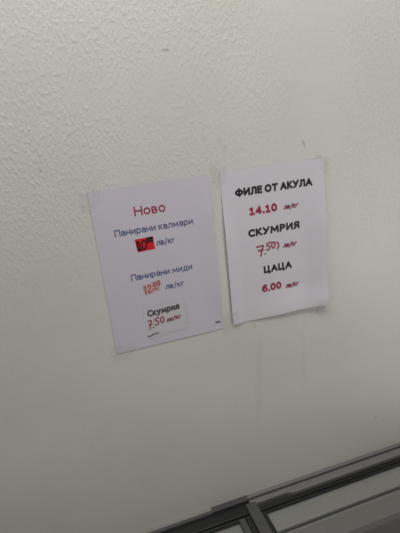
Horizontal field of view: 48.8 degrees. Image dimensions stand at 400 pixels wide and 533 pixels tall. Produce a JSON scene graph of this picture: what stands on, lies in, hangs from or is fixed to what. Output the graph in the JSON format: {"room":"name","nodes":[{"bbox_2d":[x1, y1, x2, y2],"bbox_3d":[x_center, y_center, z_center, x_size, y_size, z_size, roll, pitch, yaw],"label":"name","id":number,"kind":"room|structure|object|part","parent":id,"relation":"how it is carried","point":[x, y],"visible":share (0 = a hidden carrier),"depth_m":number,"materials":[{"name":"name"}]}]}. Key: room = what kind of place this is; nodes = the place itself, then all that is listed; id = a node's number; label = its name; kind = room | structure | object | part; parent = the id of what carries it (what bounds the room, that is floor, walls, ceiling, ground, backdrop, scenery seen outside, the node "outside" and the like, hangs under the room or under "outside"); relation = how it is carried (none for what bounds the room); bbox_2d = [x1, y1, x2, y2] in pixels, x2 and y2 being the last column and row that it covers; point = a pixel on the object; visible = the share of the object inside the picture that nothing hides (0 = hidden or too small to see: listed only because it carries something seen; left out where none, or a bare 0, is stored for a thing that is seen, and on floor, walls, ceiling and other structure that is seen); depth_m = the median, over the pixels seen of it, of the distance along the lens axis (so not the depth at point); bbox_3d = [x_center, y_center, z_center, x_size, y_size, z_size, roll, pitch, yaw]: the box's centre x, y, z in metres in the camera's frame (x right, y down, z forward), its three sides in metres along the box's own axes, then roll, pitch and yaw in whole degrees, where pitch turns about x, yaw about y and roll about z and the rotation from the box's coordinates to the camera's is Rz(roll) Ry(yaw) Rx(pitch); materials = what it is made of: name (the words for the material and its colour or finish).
{"room":"food shop","nodes":[
{"label":"food shop","id":0,"kind":"room"},
{"bbox_2d":[0,0,399,532],"bbox_3d":[0.132,-0.043,0.911,5.200,2.800,0.120,-11,18,-15],"label":"wall","id":1,"kind":"structure","parent":0,"point":[95,95],"depth_m":0.80,"materials":[{"name":"paint"}]},
{"bbox_2d":[87,175,223,353],"bbox_3d":[-0.075,0.006,0.788,0.228,0.319,0.002,-11,18,-16],"label":"sheet","id":2,"kind":"object","parent":1,"relation":"attached to","point":[156,246],"visible":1,"depth_m":0.79,"materials":[{"name":"white paper"}]},
{"bbox_2d":[219,157,328,324],"bbox_3d":[0.147,-0.043,0.844,0.249,0.331,0.012,-11,18,-15],"label":"sheet","id":3,"kind":"object","parent":1,"relation":"attached to","point":[274,214],"visible":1,"depth_m":0.84,"materials":[{"name":"white paper"}]},
{"bbox_3d":[0.762,1.745,-0.124,5.200,0.100,3.320,-11,18,-15],"label":"floor","id":4,"kind":"structure","parent":0,"visible":0},
{"bbox_2d":[141,443,399,532],"bbox_3d":[0.252,1.000,0.814,1.488,0.854,0.666,-11,18,-15],"label":"chest freezer","id":5,"kind":"object","parent":4,"relation":"on","point":[361,494],"visible":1,"depth_m":0.98,"materials":[{"name":"grey metal"}]},
{"bbox_3d":[-0.240,0.599,0.892,0.735,0.033,0.014,-11,18,-15],"label":"rail","id":6,"kind":"part","parent":5,"relation":"part of","materials":[{"name":"grey plastic"}]},
{"bbox_3d":[-0.134,0.675,0.604,0.692,0.012,0.618,-11,18,-15],"label":"sliding lid","id":7,"kind":"part","parent":5,"relation":"part of","materials":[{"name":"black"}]},
{"bbox_3d":[0.174,0.616,0.693,0.014,0.010,0.550,-11,18,-15],"label":"pane trim","id":8,"kind":"part","parent":5,"relation":"part of","materials":[{"name":"grey plastic"}]},
{"bbox_3d":[0.464,0.468,1.081,0.745,0.032,0.032,-11,18,-15],"label":"rail","id":9,"kind":"part","parent":5,"relation":"part of","materials":[{"name":"grey metal"}]},
{"bbox_3d":[0.552,0.550,0.788,0.702,0.012,0.599,-11,18,-15],"label":"sliding lid","id":10,"kind":"part","parent":5,"relation":"part of","materials":[{"name":"black"}]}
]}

